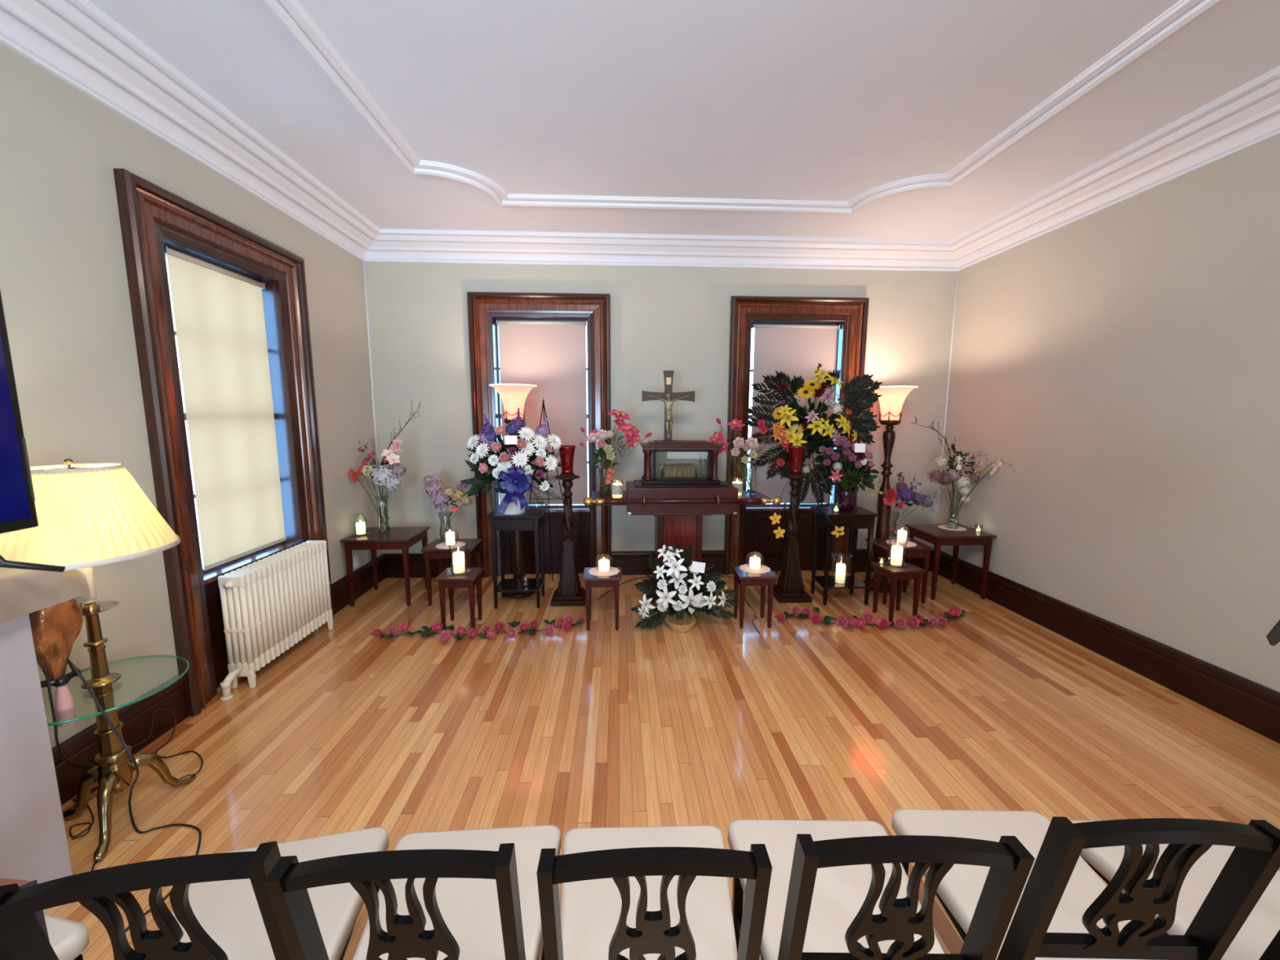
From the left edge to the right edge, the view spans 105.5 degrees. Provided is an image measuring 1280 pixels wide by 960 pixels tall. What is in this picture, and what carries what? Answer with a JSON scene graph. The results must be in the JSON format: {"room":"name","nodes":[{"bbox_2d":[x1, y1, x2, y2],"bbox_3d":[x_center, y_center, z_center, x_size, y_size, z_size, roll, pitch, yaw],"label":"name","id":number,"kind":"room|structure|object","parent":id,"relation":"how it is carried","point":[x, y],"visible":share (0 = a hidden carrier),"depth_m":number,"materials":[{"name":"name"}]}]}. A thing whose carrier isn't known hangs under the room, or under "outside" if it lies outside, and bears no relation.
{"room":"funeral home","nodes":[
{"label":"funeral home","id":0,"kind":"room"},
{"bbox_2d":[0,42,382,748],"bbox_3d":[-2.552,-0.064,0.551,0.260,3.270,8.537,0,8,-3],"label":"wall","id":1,"kind":"structure","parent":0,"point":[66,303],"depth_m":2.29,"materials":[{"name":"paint"}]},
{"bbox_2d":[51,553,386,805],"bbox_3d":[-2.526,1.089,3.350,0.034,0.250,3.297,0,8,-3],"label":"baseboard","id":2,"kind":"structure","parent":1,"relation":"attached to","point":[136,717],"depth_m":2.44,"materials":[{"name":"brown wood"}]},
{"bbox_2d":[113,168,333,716],"bbox_3d":[-2.596,-0.176,3.156,0.246,2.810,1.330,0,8,-3],"label":"window","id":3,"kind":"structure","parent":1,"relation":"in","point":[152,217],"depth_m":2.75,"materials":[{"name":"brown wood"}]},
{"bbox_2d":[164,245,286,570],"bbox_3d":[-2.619,-0.416,3.149,0.036,1.837,0.756,0,8,-3],"label":"roller shade","id":4,"kind":"object","parent":3,"relation":"attached to","point":[219,314],"visible":0.86,"depth_m":3.08,"materials":[{"name":"beige fabric"}]},
{"bbox_2d":[422,473,478,533],"bbox_3d":[-1.744,0.213,4.506,0.467,0.560,0.249,-3,8,-22],"label":"bouquet","id":5,"kind":"object","parent":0,"point":[434,490],"visible":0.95,"depth_m":4.43,"materials":[{"name":"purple plant"}]},
{"bbox_2d":[364,262,956,553],"bbox_3d":[0.270,-0.650,5.042,6.303,3.270,0.260,0,8,-3],"label":"wall","id":6,"kind":"structure","parent":0,"point":[677,319],"depth_m":4.83,"materials":[{"name":"paint"}]},
{"bbox_2d":[363,261,384,553],"bbox_3d":[-2.609,-0.652,4.777,0.012,2.850,0.014,0,8,-3],"label":"trim","id":7,"kind":"structure","parent":6,"relation":"attached to","point":[363,261],"depth_m":4.72,"materials":[{"name":"white paint"}]},
{"bbox_2d":[466,291,611,577],"bbox_3d":[-0.975,-0.409,4.944,1.356,2.812,0.246,0,8,-3],"label":"window","id":8,"kind":"structure","parent":6,"relation":"in","point":[592,535],"depth_m":4.81,"materials":[{"name":"brown wood"}]},
{"bbox_2d":[496,320,587,504],"bbox_3d":[-0.967,-0.659,4.925,0.892,1.842,0.036,0,8,-3],"label":"roller shade","id":9,"kind":"object","parent":8,"relation":"attached to","point":[550,356],"visible":0.76,"depth_m":4.88,"materials":[{"name":"fabric"}]},
{"bbox_2d":[383,548,933,577],"bbox_3d":[0.273,0.866,5.095,5.783,0.250,0.034,0,8,-3],"label":"baseboard","id":10,"kind":"structure","parent":6,"relation":"attached to","point":[632,562],"depth_m":5.07,"materials":[{"name":"brown wood"}]},
{"bbox_2d":[724,295,869,575],"bbox_3d":[1.567,-0.416,5.058,1.368,2.808,0.246,0,8,-3],"label":"window","id":11,"kind":"structure","parent":6,"relation":"in","point":[751,530],"depth_m":4.94,"materials":[{"name":"brown wood"}]},
{"bbox_2d":[749,324,839,503],"bbox_3d":[1.579,-0.662,5.039,0.891,1.832,0.036,0,8,-3],"label":"roller shade","id":12,"kind":"object","parent":11,"relation":"attached to","point":[797,350],"visible":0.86,"depth_m":4.97,"materials":[{"name":"fabric"}]},
{"bbox_2d":[935,271,958,524],"bbox_3d":[3.160,-0.672,5.035,0.012,2.850,0.014,0,8,-3],"label":"trim","id":13,"kind":"structure","parent":6,"relation":"attached to","point":[957,271],"depth_m":4.99,"materials":[{"name":"white paint"}]},
{"bbox_2d":[43,570,1279,959],"bbox_3d":[0.462,1.596,0.907,6.283,0.100,9.037,0,8,-3],"label":"floor","id":14,"kind":"structure","parent":0,"point":[718,722],"depth_m":2.55,"materials":[{"name":"brown wood"}]},
{"bbox_2d":[0,613,72,886],"bbox_3d":[-2.191,0.984,0.753,0.528,1.140,2.020,0,8,-3],"label":"fireplace mantel","id":15,"kind":"object","parent":14,"relation":"on","point":[33,843],"visible":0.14,"depth_m":1.60,"materials":[{"name":"grey paint"}]},
{"bbox_2d":[0,289,65,572],"bbox_3d":[-1.912,-0.102,0.940,0.253,0.934,1.190,0,8,-3],"label":"television","id":16,"kind":"object","parent":15,"relation":"on","point":[18,512],"visible":1,"depth_m":1.50,"materials":[{"name":"black plastic"}]},
{"bbox_2d":[0,564,96,727],"bbox_3d":[-2.144,0.621,1.377,0.424,0.652,0.927,0,8,-3],"label":"drape","id":17,"kind":"object","parent":15,"relation":"on","point":[53,601],"visible":0.79,"depth_m":1.69,"materials":[{"name":"orange fabric"}]},
{"bbox_2d":[44,912,89,959],"bbox_3d":[-1.571,1.077,0.919,0.460,0.915,0.565,2,8,11],"label":"dining chair","id":18,"kind":"object","parent":14,"relation":"on","point":[68,939],"visible":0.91,"depth_m":1.13,"materials":[{"name":"black paint"}]},
{"bbox_2d":[44,666,98,810],"bbox_3d":[-2.286,1.014,1.929,0.110,0.771,0.560,-6,10,-38],"label":"cable","id":19,"kind":"object","parent":14,"relation":"on","point":[46,670],"visible":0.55,"depth_m":1.73,"materials":[{"name":"black plastic"}]},
{"bbox_2d":[68,788,96,839],"bbox_3d":[-2.348,1.369,2.063,0.090,0.032,0.424,-6,10,-39],"label":"cable","id":20,"kind":"object","parent":14,"relation":"on","point":[92,791],"visible":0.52,"depth_m":1.97,"materials":[{"name":"brown plastic"}]},
{"bbox_2d":[0,458,195,862],"bbox_3d":[-2.130,0.657,1.909,0.550,1.483,0.550,0,8,-3],"label":"floor lamp","id":21,"kind":"object","parent":14,"relation":"on","point":[89,515],"visible":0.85,"depth_m":1.82,"materials":[{"name":"fabric"}]},
{"bbox_2d":[47,654,189,726],"bbox_3d":[-2.131,0.820,1.931,0.506,0.011,0.506,0,8,-3],"label":"glass tray","id":22,"kind":"object","parent":21,"relation":"on","point":[105,689],"depth_m":1.91,"materials":[{"name":"glass"}]},
{"bbox_2d":[66,658,201,932],"bbox_3d":[-1.861,1.023,1.810,0.737,0.787,0.266,6,10,38],"label":"cable","id":23,"kind":"object","parent":14,"relation":"on","point":[73,667],"visible":0.8,"depth_m":1.72,"materials":[{"name":"black plastic"}]},
{"bbox_2d":[131,708,203,774],"bbox_3d":[-2.288,1.267,2.338,0.536,0.162,0.206,5,9,34],"label":"cable","id":24,"kind":"object","parent":14,"relation":"on","point":[154,711],"visible":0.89,"depth_m":2.43,"materials":[{"name":"brown plastic"}]},
{"bbox_2d":[0,826,389,959],"bbox_3d":[-0.897,1.054,1.110,0.460,0.915,0.565,-2,8,-12],"label":"dining chair","id":25,"kind":"object","parent":14,"relation":"on","point":[220,903],"visible":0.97,"depth_m":0.85,"materials":[{"name":"black paint"}]},
{"bbox_2d":[0,878,49,942],"bbox_3d":[-1.152,0.917,0.812,0.183,0.463,0.161,0,8,-3],"label":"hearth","id":26,"kind":"object","parent":25,"relation":"hanging from","point":[39,915],"visible":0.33,"depth_m":0.86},
{"bbox_2d":[217,540,333,701],"bbox_3d":[-2.430,0.871,3.265,0.143,0.708,0.970,0,8,-3],"label":"radiator","id":27,"kind":"object","parent":14,"relation":"on","point":[269,604],"visible":1,"depth_m":3.12,"materials":[{"name":"metal"}]},
{"bbox_2d":[340,526,430,606],"bbox_3d":[-2.266,0.773,4.412,0.560,0.600,0.500,0,8,-3],"label":"end table","id":28,"kind":"object","parent":14,"relation":"on","point":[403,538],"visible":0.94,"depth_m":4.21,"materials":[{"name":"brown wood"}]},
{"bbox_2d":[374,495,390,533],"bbox_3d":[-2.318,0.307,4.389,0.104,0.330,0.104,0,8,-3],"label":"glass vase","id":29,"kind":"object","parent":28,"relation":"on","point":[384,526],"visible":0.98,"depth_m":4.39,"materials":[{"name":"glass"}]},
{"bbox_2d":[348,400,421,527],"bbox_3d":[-2.242,-0.132,4.291,0.613,1.128,0.272,2,8,11],"label":"bouquet","id":30,"kind":"object","parent":29,"relation":"in","point":[387,477],"visible":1,"depth_m":4.29,"materials":[{"name":"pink plant"}]},
{"bbox_2d":[262,825,561,959],"bbox_3d":[-0.440,1.051,1.141,0.460,0.915,0.565,0,8,-4],"label":"dining chair","id":31,"kind":"object","parent":14,"relation":"on","point":[465,894],"visible":0.98,"depth_m":0.89,"materials":[{"name":"black paint"}]},
{"bbox_2d":[421,538,483,605],"bbox_3d":[-1.664,0.823,4.375,0.430,0.515,0.360,0,8,-3],"label":"side table","id":32,"kind":"object","parent":14,"relation":"on","point":[473,546],"visible":0.69,"depth_m":4.22,"materials":[{"name":"brown wood"}]},
{"bbox_2d":[435,541,465,549],"bbox_3d":[-1.666,0.574,4.285,0.253,0.002,0.253,0,8,-3],"label":"doily","id":33,"kind":"object","parent":32,"relation":"on","point":[459,544],"visible":0.89,"depth_m":4.26,"materials":[{"name":"fabric"}]},
{"bbox_3d":[-1.665,0.508,4.277,0.140,0.128,0.140,0,8,-3],"label":"globe","id":34,"kind":"object","parent":33,"relation":"on","visible":0},
{"bbox_2d":[445,530,454,545],"bbox_3d":[-1.665,0.500,4.276,0.072,0.134,0.072,0,8,-3],"label":"candle","id":35,"kind":"object","parent":34,"relation":"in","point":[450,535],"visible":0.98,"depth_m":4.25,"materials":[{"name":"white wax"}]},
{"bbox_2d":[434,567,484,631],"bbox_3d":[-1.404,0.938,3.832,0.300,0.430,0.270,0,8,-3],"label":"stool","id":36,"kind":"object","parent":14,"relation":"on","point":[473,577],"visible":0.81,"depth_m":3.73,"materials":[{"name":"brown wood"}]},
{"bbox_2d":[448,568,470,575],"bbox_3d":[-1.412,0.718,3.806,0.164,0.011,0.164,0,8,-3],"label":"saucer","id":37,"kind":"object","parent":36,"relation":"on","point":[455,574],"visible":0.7,"depth_m":3.77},
{"bbox_3d":[-1.412,0.609,3.792,0.140,0.222,0.140,0,8,-3],"label":"glass","id":38,"kind":"object","parent":37,"relation":"on","visible":0},
{"bbox_2d":[453,549,465,573],"bbox_3d":[-1.412,0.627,3.794,0.084,0.178,0.084,0,8,-3],"label":"candle","id":39,"kind":"object","parent":38,"relation":"in","point":[458,557],"visible":1,"depth_m":3.77,"materials":[{"name":"white wax"}]},
{"bbox_2d":[370,614,586,642],"bbox_3d":[-1.211,1.121,3.664,1.610,0.096,0.316,-1,8,-7],"label":"garland","id":40,"kind":"object","parent":14,"relation":"on","point":[445,636],"visible":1,"depth_m":3.68,"materials":[{"name":"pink plant"}]},
{"bbox_2d":[488,383,537,598],"bbox_3d":[-1.129,0.106,4.456,0.412,1.918,0.412,0,8,-3],"label":"lamp","id":41,"kind":"object","parent":14,"relation":"on","point":[513,396],"visible":0.5,"depth_m":4.32,"materials":[{"name":"glass"}]},
{"bbox_2d":[486,507,546,608],"bbox_3d":[-1.062,0.683,4.282,0.450,0.820,0.362,0,8,-3],"label":"plant stand","id":42,"kind":"object","parent":14,"relation":"on","point":[527,521],"visible":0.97,"depth_m":4.16,"materials":[{"name":"brown wood"}]},
{"bbox_2d":[460,407,566,515],"bbox_3d":[-1.059,-0.159,4.117,0.885,0.901,0.591,3,8,21],"label":"flower arrangement","id":43,"kind":"object","parent":42,"relation":"on","point":[513,500],"visible":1,"depth_m":3.98,"materials":[{"name":"white plant"}]},
{"bbox_2d":[493,577,544,591],"bbox_3d":[-1.062,0.930,4.316,0.390,0.018,0.300,0,8,-3],"label":"shelf","id":44,"kind":"object","parent":42,"relation":"attached to","point":[504,584],"depth_m":4.27,"materials":[{"name":"black"}]},
{"bbox_2d":[523,397,563,582],"bbox_3d":[-0.849,0.142,4.595,0.598,1.813,0.350,0,8,-3],"label":"easel","id":45,"kind":"object","parent":14,"relation":"on","point":[543,401],"visible":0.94,"depth_m":4.49,"materials":[{"name":"black"}]},
{"bbox_2d":[550,444,585,606],"bbox_3d":[-0.634,0.392,4.304,0.300,1.392,0.300,0,8,-3],"label":"candle stand","id":46,"kind":"object","parent":14,"relation":"on","point":[569,592],"visible":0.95,"depth_m":4.27,"materials":[{"name":"brown wood"}]},
{"bbox_2d":[558,444,576,473],"bbox_3d":[-0.633,-0.178,4.229,0.160,0.241,0.160,0,8,-3],"label":"glass cup","id":47,"kind":"object","parent":46,"relation":"on","point":[567,458],"depth_m":4.18,"materials":[{"name":"glass"}]},
{"bbox_2d":[582,567,622,631],"bbox_3d":[-0.294,0.939,3.847,0.300,0.430,0.270,0,8,-3],"label":"stool","id":48,"kind":"object","parent":14,"relation":"on","point":[591,581],"visible":0.85,"depth_m":3.72,"materials":[{"name":"brown wood"}]},
{"bbox_2d":[588,566,619,576],"bbox_3d":[-0.284,0.720,3.849,0.250,0.002,0.243,0,8,-3],"label":"doily","id":49,"kind":"object","parent":48,"relation":"on","point":[614,571],"visible":0.86,"depth_m":3.82,"materials":[{"name":"fabric"}]},
{"bbox_3d":[-0.284,0.656,3.840,0.152,0.126,0.152,0,8,-3],"label":"bowl","id":50,"kind":"object","parent":49,"relation":"on","visible":0},
{"bbox_2d":[598,557,608,571],"bbox_3d":[-0.284,0.660,3.841,0.084,0.104,0.084,0,8,-3],"label":"candle","id":51,"kind":"object","parent":50,"relation":"in","point":[603,564],"visible":1,"depth_m":3.81,"materials":[{"name":"beige wax"}]},
{"bbox_2d":[536,825,772,959],"bbox_3d":[0.017,1.051,1.150,0.460,0.915,0.565,0,8,-2],"label":"dining chair","id":52,"kind":"object","parent":14,"relation":"on","point":[645,892],"visible":1,"depth_m":0.91,"materials":[{"name":"white fabric"}]},
{"bbox_2d":[591,490,770,602],"bbox_3d":[0.347,0.597,4.497,1.570,0.940,0.460,0,8,-3],"label":"altar table","id":53,"kind":"object","parent":14,"relation":"on","point":[686,531],"visible":0.23,"depth_m":4.33,"materials":[{"name":"red wood"}]},
{"bbox_2d":[598,466,610,495],"bbox_3d":[-0.317,0.006,4.369,0.116,0.262,0.116,0,8,-3],"label":"glass vase","id":54,"kind":"object","parent":53,"relation":"on","point":[605,493],"visible":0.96,"depth_m":4.36,"materials":[{"name":"clear glass"}]},
{"bbox_2d":[579,408,652,491],"bbox_3d":[-0.212,-0.262,4.321,0.638,0.727,0.236,0,8,-3],"label":"bouquet","id":55,"kind":"object","parent":54,"relation":"in","point":[628,429],"visible":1,"depth_m":4.28,"materials":[{"name":"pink plant"}]},
{"bbox_2d":[611,480,622,497],"bbox_3d":[-0.198,0.076,4.251,0.100,0.155,0.102,0,8,-3],"label":"candle jar","id":56,"kind":"object","parent":53,"relation":"on","point":[615,489],"visible":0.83,"depth_m":4.21,"materials":[{"name":"clear glass"}]},
{"bbox_2d":[583,479,782,515],"bbox_3d":[0.353,0.152,4.314,1.672,0.250,0.546,0,8,-3],"label":"carrying bier","id":57,"kind":"object","parent":53,"relation":"on","point":[655,500],"visible":0.98,"depth_m":4.12,"materials":[{"name":"red wood"}]},
{"bbox_2d":[640,440,722,484],"bbox_3d":[0.356,-0.166,4.336,0.695,0.371,0.315,0,8,-3],"label":"reliquary","id":58,"kind":"object","parent":57,"relation":"on","point":[704,454],"visible":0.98,"depth_m":4.23,"materials":[{"name":"brown wood"}]},
{"bbox_2d":[641,370,694,440],"bbox_3d":[0.250,-0.647,4.269,0.464,0.613,0.098,0,8,-3],"label":"crucifix","id":59,"kind":"object","parent":58,"relation":"on","point":[667,397],"visible":0.98,"depth_m":4.25,"materials":[{"name":"brown wood"}]},
{"bbox_2d":[661,464,697,477],"bbox_3d":[0.347,-0.074,4.337,0.322,0.131,0.121,0,8,-3],"label":"casket","id":60,"kind":"object","parent":58,"relation":"in","point":[669,471],"visible":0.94,"depth_m":4.28,"materials":[{"name":"gold metal"}]},
{"bbox_2d":[634,479,728,487],"bbox_3d":[0.351,0.030,4.362,0.800,0.020,0.360,0,8,-3],"label":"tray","id":61,"kind":"object","parent":57,"relation":"on","point":[637,483],"depth_m":4.19,"materials":[{"name":"brown wood"}]},
{"bbox_2d":[626,480,737,515],"bbox_3d":[0.352,0.155,4.350,0.945,0.235,0.475,0,8,-3],"label":"casket","id":62,"kind":"object","parent":57,"relation":"on","point":[635,490],"depth_m":4.12,"materials":[{"name":"red wood"}]},
{"bbox_2d":[744,466,757,495],"bbox_3d":[1.002,0.002,4.428,0.116,0.262,0.116,0,8,-3],"label":"glass vase","id":63,"kind":"object","parent":53,"relation":"on","point":[748,491],"visible":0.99,"depth_m":4.43,"materials":[{"name":"clear glass"}]},
{"bbox_2d":[709,417,780,490],"bbox_3d":[0.955,-0.228,4.380,0.665,0.652,0.236,-1,8,-10],"label":"bouquet","id":64,"kind":"object","parent":63,"relation":"in","point":[751,443],"visible":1,"depth_m":4.31,"materials":[{"name":"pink plant"}]},
{"bbox_2d":[665,613,696,632],"bbox_3d":[0.319,1.125,3.818,0.247,0.072,0.241,0,8,-3],"label":"basket","id":65,"kind":"object","parent":14,"relation":"on","point":[685,625],"depth_m":3.81,"materials":[{"name":"wicker"}]},
{"bbox_2d":[628,541,740,632],"bbox_3d":[0.339,0.798,3.805,0.859,0.722,0.453,0,8,-3],"label":"flower arrangement","id":66,"kind":"object","parent":14,"relation":"on","point":[682,622],"visible":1,"depth_m":3.70,"materials":[{"name":"plant"}]},
{"bbox_2d":[731,565,777,628],"bbox_3d":[0.901,0.936,3.890,0.300,0.430,0.270,0,8,-3],"label":"stool","id":67,"kind":"object","parent":14,"relation":"on","point":[744,579],"visible":0.84,"depth_m":3.79,"materials":[{"name":"brown wood"}]},
{"bbox_2d":[739,564,770,573],"bbox_3d":[0.924,0.713,3.925,0.250,0.002,0.243,0,8,-3],"label":"doily","id":68,"kind":"object","parent":67,"relation":"on","point":[764,569],"visible":0.86,"depth_m":3.90,"materials":[{"name":"fabric"}]},
{"bbox_3d":[0.924,0.649,3.917,0.152,0.126,0.152,0,8,-3],"label":"bowl","id":69,"kind":"object","parent":68,"relation":"on","visible":0},
{"bbox_2d":[749,555,759,568],"bbox_3d":[0.924,0.653,3.917,0.084,0.104,0.084,0,8,-3],"label":"candle","id":70,"kind":"object","parent":69,"relation":"in","point":[754,562],"visible":1,"depth_m":3.89,"materials":[{"name":"beige wax"}]},
{"bbox_2d":[773,444,812,603],"bbox_3d":[1.382,0.385,4.394,0.300,1.392,0.300,0,8,-3],"label":"candle stand","id":71,"kind":"object","parent":14,"relation":"on","point":[789,588],"visible":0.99,"depth_m":4.36,"materials":[{"name":"brown wood"}]},
{"bbox_2d":[786,444,805,473],"bbox_3d":[1.383,-0.185,4.319,0.160,0.241,0.160,0,8,-3],"label":"glass cup","id":72,"kind":"object","parent":71,"relation":"on","point":[796,453],"depth_m":4.27,"materials":[{"name":"glass"}]},
{"bbox_2d":[773,413,829,589],"bbox_3d":[1.540,0.186,4.749,0.549,1.697,0.390,0,8,-3],"label":"easel","id":73,"kind":"object","parent":14,"relation":"on","point":[806,414],"visible":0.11,"depth_m":4.64,"materials":[{"name":"black"}]},
{"bbox_2d":[744,363,882,538],"bbox_3d":[1.608,-0.288,4.407,1.172,1.517,0.773,-5,9,-36],"label":"flower spray","id":74,"kind":"object","parent":73,"relation":"on","point":[811,430],"visible":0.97,"depth_m":4.38,"materials":[{"name":"green plant"}]},
{"bbox_2d":[810,506,879,605],"bbox_3d":[1.809,0.677,4.381,0.460,0.820,0.360,0,8,-3],"label":"plant stand","id":75,"kind":"object","parent":14,"relation":"on","point":[860,517],"visible":1,"depth_m":4.26,"materials":[{"name":"brown wood"}]},
{"bbox_2d":[811,575,869,588],"bbox_3d":[1.808,0.924,4.414,0.400,0.018,0.300,0,8,-3],"label":"shelf","id":76,"kind":"object","parent":75,"relation":"attached to","point":[853,582],"depth_m":4.35,"materials":[{"name":"black"}]},
{"bbox_2d":[830,551,853,583],"bbox_3d":[1.795,0.793,4.356,0.184,0.255,0.184,0,8,-3],"label":"glass","id":77,"kind":"object","parent":75,"relation":"on","point":[841,552],"visible":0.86,"depth_m":4.35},
{"bbox_2d":[835,561,845,583],"bbox_3d":[1.795,0.821,4.360,0.080,0.191,0.080,0,8,-3],"label":"candle","id":78,"kind":"object","parent":77,"relation":"in","point":[840,567],"visible":1,"depth_m":4.33,"materials":[{"name":"white wax"}]},
{"bbox_2d":[836,487,856,511],"bbox_3d":[1.846,0.170,4.366,0.168,0.190,0.168,0,8,-3],"label":"glass vase","id":79,"kind":"object","parent":75,"relation":"on","point":[845,497],"visible":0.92,"depth_m":4.31,"materials":[{"name":"glass"}]},
{"bbox_2d":[818,435,881,496],"bbox_3d":[1.847,-0.111,4.303,0.609,0.565,0.371,0,8,2],"label":"bouquet","id":80,"kind":"object","parent":79,"relation":"in","point":[858,464],"visible":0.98,"depth_m":4.23,"materials":[{"name":"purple plant"}]},
{"bbox_2d":[773,605,965,628],"bbox_3d":[1.905,1.088,3.936,1.617,0.106,0.402,0,8,2],"label":"garland","id":81,"kind":"object","parent":14,"relation":"on","point":[956,612],"visible":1,"depth_m":3.84,"materials":[{"name":"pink plant"}]},
{"bbox_2d":[727,819,1035,959],"bbox_3d":[0.486,1.049,1.174,0.460,0.915,0.565,0,8,0],"label":"dining chair","id":82,"kind":"object","parent":14,"relation":"on","point":[839,890],"visible":1,"depth_m":0.93,"materials":[{"name":"black paint"}]},
{"bbox_2d":[862,386,918,592],"bbox_3d":[2.322,0.094,4.610,0.412,1.918,0.412,0,8,-3],"label":"lamp","id":83,"kind":"object","parent":14,"relation":"on","point":[891,400],"visible":0.82,"depth_m":4.52,"materials":[{"name":"brown metal"}]},
{"bbox_2d":[871,560,925,622],"bbox_3d":[2.120,0.920,4.034,0.300,0.430,0.270,-1,8,-11],"label":"stool","id":84,"kind":"object","parent":14,"relation":"on","point":[896,575],"visible":0.8,"depth_m":3.95,"materials":[{"name":"brown wood"}]},
{"bbox_2d":[884,562,907,567],"bbox_3d":[2.114,0.698,4.022,0.164,0.011,0.164,0,8,-3],"label":"saucer","id":85,"kind":"object","parent":84,"relation":"on","point":[885,562],"visible":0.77,"depth_m":3.99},
{"bbox_3d":[2.114,0.590,4.007,0.140,0.222,0.140,0,8,-3],"label":"glass","id":86,"kind":"object","parent":85,"relation":"on","visible":0},
{"bbox_2d":[890,543,902,565],"bbox_3d":[2.114,0.608,4.010,0.084,0.178,0.084,0,8,-3],"label":"candle","id":87,"kind":"object","parent":86,"relation":"in","point":[896,555],"visible":1,"depth_m":3.98,"materials":[{"name":"white wax"}]},
{"bbox_2d":[865,537,934,604],"bbox_3d":[2.337,0.825,4.435,0.430,0.515,0.360,0,8,-3],"label":"side table","id":88,"kind":"object","parent":14,"relation":"on","point":[880,546],"visible":0.75,"depth_m":4.29,"materials":[{"name":"brown wood"}]},
{"bbox_2d":[888,511,899,537],"bbox_3d":[2.394,0.419,4.642,0.132,0.235,0.132,0,8,-3],"label":"glass vase","id":89,"kind":"object","parent":88,"relation":"on","point":[899,512],"visible":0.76,"depth_m":4.62,"materials":[{"name":"glass"}]},
{"bbox_2d":[864,471,937,533],"bbox_3d":[2.466,0.218,4.611,0.659,0.607,0.233,-2,8,-14],"label":"bouquet","id":90,"kind":"object","parent":89,"relation":"in","point":[905,493],"visible":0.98,"depth_m":4.56,"materials":[{"name":"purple plant"}]},
{"bbox_2d":[885,539,917,546],"bbox_3d":[2.356,0.570,4.391,0.253,0.002,0.253,0,8,-3],"label":"doily","id":91,"kind":"object","parent":88,"relation":"on","point":[908,544],"visible":0.8,"depth_m":4.36,"materials":[{"name":"fabric"}]},
{"bbox_3d":[2.356,0.504,4.382,0.140,0.128,0.140,0,8,-3],"label":"globe","id":92,"kind":"object","parent":91,"relation":"on","visible":0},
{"bbox_2d":[897,528,906,543],"bbox_3d":[2.356,0.496,4.381,0.072,0.134,0.072,0,8,-3],"label":"candle","id":93,"kind":"object","parent":92,"relation":"in","point":[901,535],"visible":1,"depth_m":4.36,"materials":[{"name":"white wax"}]},
{"bbox_2d":[905,524,996,599],"bbox_3d":[2.886,0.762,4.593,0.550,0.600,0.480,0,8,-3],"label":"end table","id":94,"kind":"object","parent":14,"relation":"on","point":[931,533],"visible":0.84,"depth_m":4.40,"materials":[{"name":"brown wood"}]},
{"bbox_2d":[937,524,966,530],"bbox_3d":[2.962,0.455,4.625,0.235,0.002,0.235,0,8,-3],"label":"doily","id":95,"kind":"object","parent":94,"relation":"on","point":[943,526],"visible":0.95,"depth_m":4.59,"materials":[{"name":"fabric"}]},
{"bbox_2d":[945,491,962,528],"bbox_3d":[2.963,0.279,4.602,0.120,0.350,0.120,0,8,-3],"label":"glass vase","id":96,"kind":"object","parent":95,"relation":"on","point":[953,526],"visible":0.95,"depth_m":4.60,"materials":[{"name":"glass"}]},
{"bbox_2d":[910,415,1015,522],"bbox_3d":[2.934,-0.081,4.448,0.812,1.006,0.480,6,9,37],"label":"bouquet","id":97,"kind":"object","parent":96,"relation":"in","point":[944,479],"visible":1,"depth_m":4.50,"materials":[{"name":"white plant"}]},
{"bbox_2d":[891,808,1279,959],"bbox_3d":[0.990,1.045,1.213,0.460,0.915,0.566,0,8,1],"label":"dining chair","id":98,"kind":"object","parent":14,"relation":"on","point":[1064,910],"visible":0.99,"depth_m":0.98,"materials":[{"name":"black paint"}]},
{"bbox_2d":[1070,820,1279,959],"bbox_3d":[1.483,1.051,1.177,0.460,0.915,0.566,0,8,-1],"label":"dining chair","id":99,"kind":"object","parent":14,"relation":"on","point":[1258,938],"visible":0.17,"depth_m":1.21,"materials":[{"name":"black paint"}]},
{"bbox_2d":[1266,619,1279,645],"bbox_3d":[1.942,0.775,1.371,0.588,1.408,0.251,0,8,-3],"label":"music stand","id":100,"kind":"object","parent":14,"relation":"on","point":[1273,637],"visible":0.32,"depth_m":1.28,"materials":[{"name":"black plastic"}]},
{"bbox_2d":[88,0,1279,239],"bbox_3d":[0.470,-1.745,0.466,6.283,0.100,9.037,0,8,-3],"label":"ceiling","id":101,"kind":"structure","parent":0,"point":[841,100],"depth_m":2.48,"materials":[{"name":"paint"}]},
{"bbox_2d":[262,0,1219,213],"bbox_3d":[0.449,-1.672,0.473,3.696,0.048,6.651,0,8,-3],"label":"trim","id":102,"kind":"structure","parent":101,"relation":"attached to","point":[291,13],"depth_m":2.77,"materials":[{"name":"white paint"}]},
{"bbox_2d":[937,134,1279,692],"bbox_3d":[3.485,-0.085,0.821,0.260,3.270,8.537,0,8,-3],"label":"wall","id":103,"kind":"structure","parent":0,"point":[1123,357],"depth_m":3.13,"materials":[{"name":"paint"}]},
{"bbox_2d":[0,0,1279,271],"bbox_3d":[0.470,-1.602,0.484,5.783,0.188,8.537,0,8,-3],"label":"trim","id":104,"kind":"structure","parent":103,"relation":"attached to","point":[76,42],"depth_m":3.18,"materials":[{"name":"white paint"}]},
{"bbox_2d":[932,551,1279,743],"bbox_3d":[3.334,1.413,1.012,0.034,0.250,8.537,0,8,-3],"label":"baseboard","id":105,"kind":"structure","parent":103,"relation":"attached to","point":[1251,704],"depth_m":3.14,"materials":[{"name":"brown wood"}]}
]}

